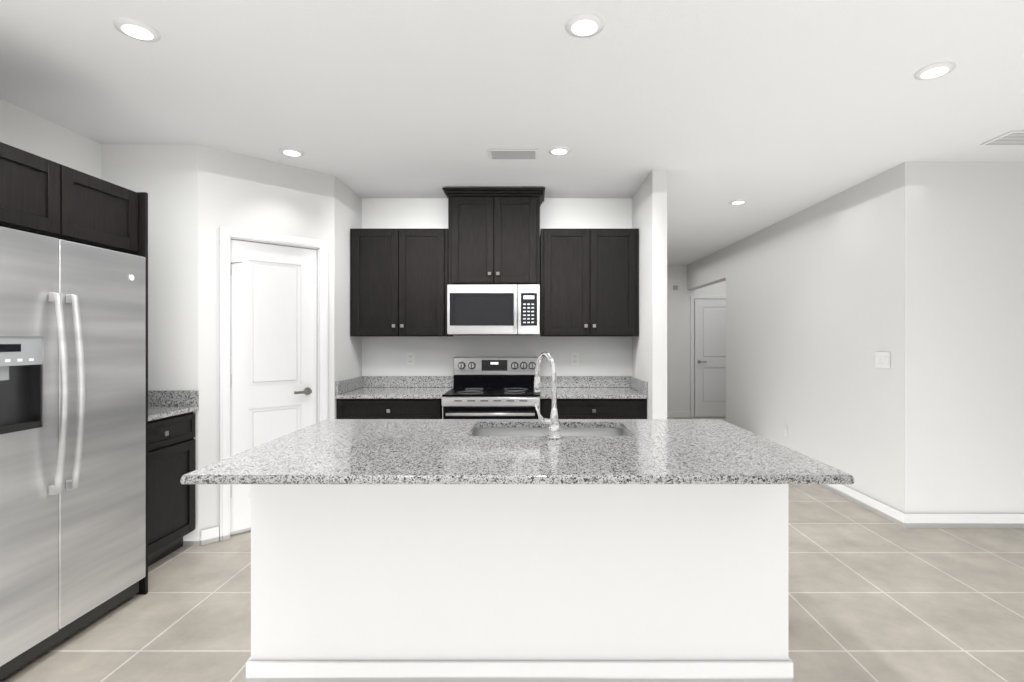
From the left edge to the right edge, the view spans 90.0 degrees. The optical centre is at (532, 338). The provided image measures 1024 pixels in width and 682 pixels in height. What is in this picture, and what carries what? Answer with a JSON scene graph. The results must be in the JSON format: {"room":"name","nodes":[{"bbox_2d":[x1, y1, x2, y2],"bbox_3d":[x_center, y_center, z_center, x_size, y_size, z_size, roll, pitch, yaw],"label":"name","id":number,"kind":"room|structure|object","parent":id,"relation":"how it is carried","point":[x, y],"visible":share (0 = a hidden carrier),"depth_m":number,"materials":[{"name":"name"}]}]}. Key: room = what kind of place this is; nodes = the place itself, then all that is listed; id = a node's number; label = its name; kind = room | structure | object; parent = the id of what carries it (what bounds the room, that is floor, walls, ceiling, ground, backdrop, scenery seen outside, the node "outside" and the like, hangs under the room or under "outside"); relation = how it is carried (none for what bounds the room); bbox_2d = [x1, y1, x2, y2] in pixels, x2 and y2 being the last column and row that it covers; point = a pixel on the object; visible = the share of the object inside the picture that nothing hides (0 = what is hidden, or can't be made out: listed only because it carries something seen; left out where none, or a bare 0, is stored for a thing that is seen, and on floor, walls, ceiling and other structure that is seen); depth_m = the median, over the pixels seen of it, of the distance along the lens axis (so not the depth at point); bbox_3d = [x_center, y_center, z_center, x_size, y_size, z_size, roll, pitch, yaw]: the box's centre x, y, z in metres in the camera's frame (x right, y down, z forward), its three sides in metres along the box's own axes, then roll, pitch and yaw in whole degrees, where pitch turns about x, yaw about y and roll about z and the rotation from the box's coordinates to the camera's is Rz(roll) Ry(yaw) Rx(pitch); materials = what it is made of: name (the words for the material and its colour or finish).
{"room":"kitchen","nodes":[
{"label":"kitchen","id":0,"kind":"room"},
{"bbox_2d":[0,99,101,178],"bbox_3d":[-2.880,0.040,-0.110,0.140,2.620,7.180,0,0,0],"label":"wall","id":1,"kind":"structure","parent":0,"point":[27,131],"depth_m":2.97,"materials":[{"name":"white paint"}]},
{"bbox_2d":[0,142,137,252],"bbox_3d":[-2.429,-0.613,2.249,0.721,0.325,0.898,0,0,0],"label":"upper cabinet","id":2,"kind":"object","parent":1,"relation":"attached to","point":[39,195],"visible":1,"depth_m":2.26,"materials":[{"name":"brown wood"}]},
{"bbox_2d":[102,144,197,545],"bbox_3d":[-2.495,0.040,3.410,0.630,2.620,0.140,0,0,0],"label":"wall","id":3,"kind":"structure","parent":0,"point":[164,177],"depth_m":3.34,"materials":[{"name":"white paint"}]},
{"bbox_2d":[198,144,333,545],"bbox_3d":[-1.909,0.040,3.709,0.905,2.620,0.140,0,0,-45],"label":"wall","id":4,"kind":"structure","parent":0,"point":[241,191],"depth_m":3.47,"materials":[{"name":"white paint"}]},
{"bbox_2d":[201,526,218,545],"bbox_3d":[-1.862,1.300,3.649,0.012,0.100,0.863,0,0,45],"label":"baseboard","id":5,"kind":"structure","parent":4,"relation":"attached to","point":[209,535],"depth_m":3.38,"materials":[{"name":"white wood"}]},
{"bbox_2d":[219,226,327,540],"bbox_3d":[-1.879,0.299,3.724,0.163,2.101,0.728,0,0,45],"label":"door frame","id":6,"kind":"structure","parent":4,"relation":"attached to","point":[226,233],"depth_m":3.46,"materials":[{"name":"white wood"}]},
{"bbox_2d":[231,240,316,534],"bbox_3d":[-1.847,0.330,3.687,0.593,2.017,0.096,0,0,-45],"label":"pantry door","id":7,"kind":"structure","parent":4,"relation":"in","point":[273,342],"depth_m":3.67,"materials":[{"name":"white wood"}]},
{"bbox_2d":[334,176,361,418],"bbox_3d":[-1.595,0.040,4.300,0.110,2.620,0.640,0,0,0],"label":"wall","id":8,"kind":"structure","parent":0,"point":[347,346],"depth_m":4.17,"materials":[{"name":"white paint"}]},
{"bbox_2d":[362,198,631,375],"bbox_3d":[-0.320,0.040,4.690,2.660,2.620,0.140,0,0,0],"label":"wall","id":9,"kind":"structure","parent":0,"point":[598,356],"depth_m":4.62,"materials":[{"name":"white paint"}]},
{"bbox_2d":[350,229,453,336],"bbox_3d":[-1.123,-0.476,4.441,0.823,0.908,0.355,0,0,0],"label":"upper cabinet","id":10,"kind":"object","parent":9,"relation":"attached to","point":[398,282],"visible":1,"depth_m":4.30,"materials":[{"name":"brown wood"}]},
{"bbox_2d":[407,353,413,364],"bbox_3d":[-1.100,0.180,4.615,0.070,0.114,0.010,0,0,0],"label":"electrical outlet","id":11,"kind":"object","parent":9,"relation":"attached to","point":[410,358],"visible":1,"depth_m":4.61,"materials":[{"name":"white plastic"}]},
{"bbox_2d":[442,188,544,283],"bbox_3d":[-0.322,-0.857,4.431,0.852,0.801,0.375,0,0,0],"label":"upper cabinet","id":12,"kind":"object","parent":9,"relation":"attached to","point":[493,235],"visible":0.98,"depth_m":4.28,"materials":[{"name":"brown wood"}]},
{"bbox_2d":[447,284,539,334],"bbox_3d":[-0.322,-0.242,4.404,0.764,0.422,0.428,0,0,0],"label":"microwave","id":13,"kind":"object","parent":12,"relation":"attached to","point":[493,309],"visible":1,"depth_m":4.22,"materials":[{"name":"silver metal"}]},
{"bbox_2d":[571,353,578,364],"bbox_3d":[0.385,0.180,4.615,0.070,0.114,0.010,0,0,0],"label":"electrical outlet","id":14,"kind":"object","parent":9,"relation":"attached to","point":[574,358],"visible":1,"depth_m":4.61,"materials":[{"name":"white plastic"}]},
{"bbox_2d":[540,229,638,336],"bbox_3d":[0.481,-0.476,4.441,0.827,0.908,0.355,0,0,0],"label":"upper cabinet","id":15,"kind":"object","parent":9,"relation":"attached to","point":[589,282],"visible":1,"depth_m":4.30,"materials":[{"name":"brown wood"}]},
{"bbox_2d":[0,417,1023,681],"bbox_3d":[1.850,1.380,2.675,9.700,0.060,12.750,0,0,0],"label":"floor","id":16,"kind":"structure","parent":0,"point":[872,597],"depth_m":2.54,"materials":[{"name":"tile"}]},
{"bbox_2d":[0,226,145,680],"bbox_3d":[-2.378,0.460,2.235,0.840,1.780,0.910,0,0,0],"label":"refrigerator","id":17,"kind":"object","parent":16,"relation":"on","point":[72,438],"visible":1,"depth_m":2.22,"materials":[{"name":"silver metal"}]},
{"bbox_2d":[128,192,147,594],"bbox_3d":[-2.428,0.287,2.712,0.772,2.125,0.019,0,0,0],"label":"end panel","id":18,"kind":"object","parent":16,"relation":"on","point":[143,250],"visible":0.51,"depth_m":2.71,"materials":[{"name":"brown wood"}]},
{"bbox_2d":[148,390,198,566],"bbox_3d":[-2.485,0.842,3.031,0.647,1.016,0.614,0,0,0],"label":"base cabinet","id":19,"kind":"object","parent":16,"relation":"on","point":[171,463],"visible":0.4,"depth_m":3.13,"materials":[{"name":"brown wood"}]},
{"bbox_2d":[335,376,453,418],"bbox_3d":[-1.120,0.842,4.295,0.836,1.016,0.645,0,0,0],"label":"base cabinet","id":20,"kind":"object","parent":16,"relation":"on","point":[390,397],"visible":0.33,"depth_m":4.01,"materials":[{"name":"brown wood"}]},
{"bbox_2d":[442,357,539,418],"bbox_3d":[-0.321,0.755,4.248,0.758,1.190,0.720,0,0,0],"label":"range","id":21,"kind":"object","parent":16,"relation":"on","point":[493,388],"visible":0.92,"depth_m":4.29,"materials":[{"name":"silver metal"}]},
{"bbox_2d":[246,427,792,681],"bbox_3d":[-0.050,0.908,2.370,2.128,0.884,0.768,0,0,0],"label":"kitchen island","id":22,"kind":"object","parent":16,"relation":"on","point":[451,550],"depth_m":2.00,"materials":[{"name":"white paint"}]},
{"bbox_2d":[180,435,851,486],"bbox_3d":[-0.048,0.451,1.967,2.140,0.030,0.655,0,0,0],"label":"island countertop","id":23,"kind":"structure","parent":22,"relation":"on","point":[289,460],"depth_m":1.83,"materials":[{"name":"grey stone"}]},
{"bbox_2d":[534,352,560,438],"bbox_3d":[0.066,0.246,2.326,0.121,0.376,0.224,0,0,0],"label":"faucet","id":24,"kind":"object","parent":23,"relation":"on","point":[554,428],"visible":1,"depth_m":2.24,"materials":[{"name":"silver metal"}]},
{"bbox_2d":[471,428,628,435],"bbox_3d":[0.085,0.567,2.490,0.824,0.200,0.454,0,0,0],"label":"sink","id":25,"kind":"object","parent":23,"relation":"in","point":[544,432],"visible":0.08,"depth_m":2.69,"materials":[{"name":"silver metal"}]},
{"bbox_2d":[288,419,755,434],"bbox_3d":[-0.048,0.451,2.537,2.140,0.030,0.485,0,0,0],"label":"island countertop","id":26,"kind":"structure","parent":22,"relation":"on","point":[328,426],"depth_m":2.58,"materials":[{"name":"grey stone"}]},
{"bbox_2d":[540,376,647,418],"bbox_3d":[0.479,0.842,4.295,0.838,1.016,0.645,0,0,0],"label":"base cabinet","id":27,"kind":"object","parent":16,"relation":"on","point":[602,397],"visible":0.31,"depth_m":4.00,"materials":[{"name":"brown wood"}]},
{"bbox_2d":[0,0,1023,264],"bbox_3d":[1.850,-1.310,2.675,9.700,0.080,12.750,0,0,0],"label":"ceiling","id":28,"kind":"structure","parent":0,"point":[772,112],"depth_m":2.61,"materials":[{"name":"white paint"}]},
{"bbox_2d":[113,18,160,41],"bbox_3d":[-1.620,-1.263,2.100,0.156,0.012,0.156,0,0,0],"label":"recessed light","id":29,"kind":"object","parent":28,"relation":"in","point":[136,29],"visible":1,"depth_m":2.09,"materials":[{"name":"white plastic"}]},
{"bbox_2d":[279,147,304,156],"bbox_3d":[-1.630,-1.263,3.470,0.156,0.012,0.156,0,0,0],"label":"recessed light","id":30,"kind":"object","parent":28,"relation":"in","point":[294,152],"visible":0.96,"depth_m":3.45,"materials":[{"name":"white plastic"}]},
{"bbox_2d":[488,149,537,158],"bbox_3d":[-0.130,-1.264,3.510,0.340,0.010,0.180,0,0,0],"label":"ceiling vent","id":31,"kind":"object","parent":28,"relation":"in","point":[513,153],"visible":1,"depth_m":3.48,"materials":[{"name":"white plastic"}]},
{"bbox_2d":[548,146,570,154],"bbox_3d":[0.180,-1.263,3.440,0.156,0.012,0.156,0,0,0],"label":"recessed light","id":32,"kind":"object","parent":28,"relation":"in","point":[558,150],"visible":0.94,"depth_m":3.42,"materials":[{"name":"white plastic"}]},
{"bbox_2d":[565,13,603,37],"bbox_3d":[0.210,-1.263,2.070,0.156,0.012,0.156,0,0,0],"label":"recessed light","id":33,"kind":"object","parent":28,"relation":"in","point":[583,25],"visible":1,"depth_m":2.05,"materials":[{"name":"white plastic"}]},
{"bbox_2d":[729,199,746,203],"bbox_3d":[1.900,-1.263,4.730,0.156,0.012,0.156,0,0,0],"label":"recessed light","id":34,"kind":"object","parent":28,"relation":"in","point":[740,201],"visible":0.9,"depth_m":4.70,"materials":[{"name":"white plastic"}]},
{"bbox_2d":[914,62,955,79],"bbox_3d":[1.900,-1.263,2.420,0.156,0.012,0.156,0,0,0],"label":"recessed light","id":35,"kind":"object","parent":28,"relation":"in","point":[934,70],"visible":1,"depth_m":2.41,"materials":[{"name":"white plastic"}]},
{"bbox_2d":[981,131,1023,144],"bbox_3d":[3.120,-1.264,3.230,0.400,0.010,0.220,0,0,0],"label":"ceiling vent","id":36,"kind":"object","parent":28,"relation":"in","point":[1013,138],"visible":0.98,"depth_m":3.24,"materials":[{"name":"white plastic"}]},
{"bbox_2d":[632,170,666,418],"bbox_3d":[0.955,0.040,6.345,0.110,2.620,5.010,0,0,0],"label":"wall","id":37,"kind":"structure","parent":0,"point":[649,222],"depth_m":3.84,"materials":[{"name":"white paint"}]},
{"bbox_2d":[667,265,725,416],"bbox_3d":[2.700,0.040,8.920,3.600,2.620,0.140,0,0,0],"label":"wall","id":38,"kind":"structure","parent":0,"point":[679,349],"depth_m":8.85,"materials":[{"name":"white paint"}]},
{"bbox_2d":[667,411,689,416],"bbox_3d":[1.884,1.300,8.843,1.688,0.100,0.013,0,0,0],"label":"baseboard","id":39,"kind":"structure","parent":38,"relation":"attached to","point":[678,413],"depth_m":8.83,"materials":[{"name":"white wood"}]},
{"bbox_2d":[691,295,725,416],"bbox_3d":[3.180,0.295,8.839,0.900,2.110,0.019,0,0,0],"label":"door frame","id":40,"kind":"structure","parent":38,"relation":"attached to","point":[693,297],"depth_m":8.83,"materials":[{"name":"white wood"}]},
{"bbox_2d":[695,299,725,416],"bbox_3d":[3.180,0.329,8.798,0.760,2.018,0.096,0,0,0],"label":"hall door","id":41,"kind":"structure","parent":38,"relation":"in","point":[710,357],"depth_m":8.81,"materials":[{"name":"white wood"}]},
{"bbox_2d":[687,162,924,512],"bbox_3d":[2.740,0.040,6.260,0.140,2.620,5.180,0,0,0],"label":"wall","id":42,"kind":"structure","parent":0,"point":[825,300],"depth_m":4.42,"materials":[{"name":"white paint"}]},
{"bbox_2d":[819,484,900,525],"bbox_3d":[2.663,1.300,5.378,0.013,0.100,3.383,0,0,0],"label":"baseboard","id":43,"kind":"structure","parent":42,"relation":"attached to","point":[892,514],"depth_m":4.06,"materials":[{"name":"white wood"}]},
{"bbox_2d":[875,352,889,368],"bbox_3d":[2.665,0.160,3.900,0.008,0.125,0.165,0,0,0],"label":"switch plate","id":44,"kind":"object","parent":42,"relation":"attached to","point":[882,359],"visible":1,"depth_m":3.89,"materials":[{"name":"white plastic"}]},
{"bbox_2d":[925,162,1023,512],"bbox_3d":[4.755,0.040,3.740,3.890,2.620,0.140,0,0,0],"label":"wall","id":45,"kind":"structure","parent":0,"point":[974,337],"depth_m":3.67,"materials":[{"name":"white paint"}]},
{"bbox_2d":[901,512,1023,527],"bbox_3d":[4.609,1.300,3.663,3.903,0.100,0.012,0,0,0],"label":"baseboard","id":46,"kind":"structure","parent":45,"relation":"attached to","point":[957,520],"depth_m":3.66,"materials":[{"name":"white wood"}]}
]}

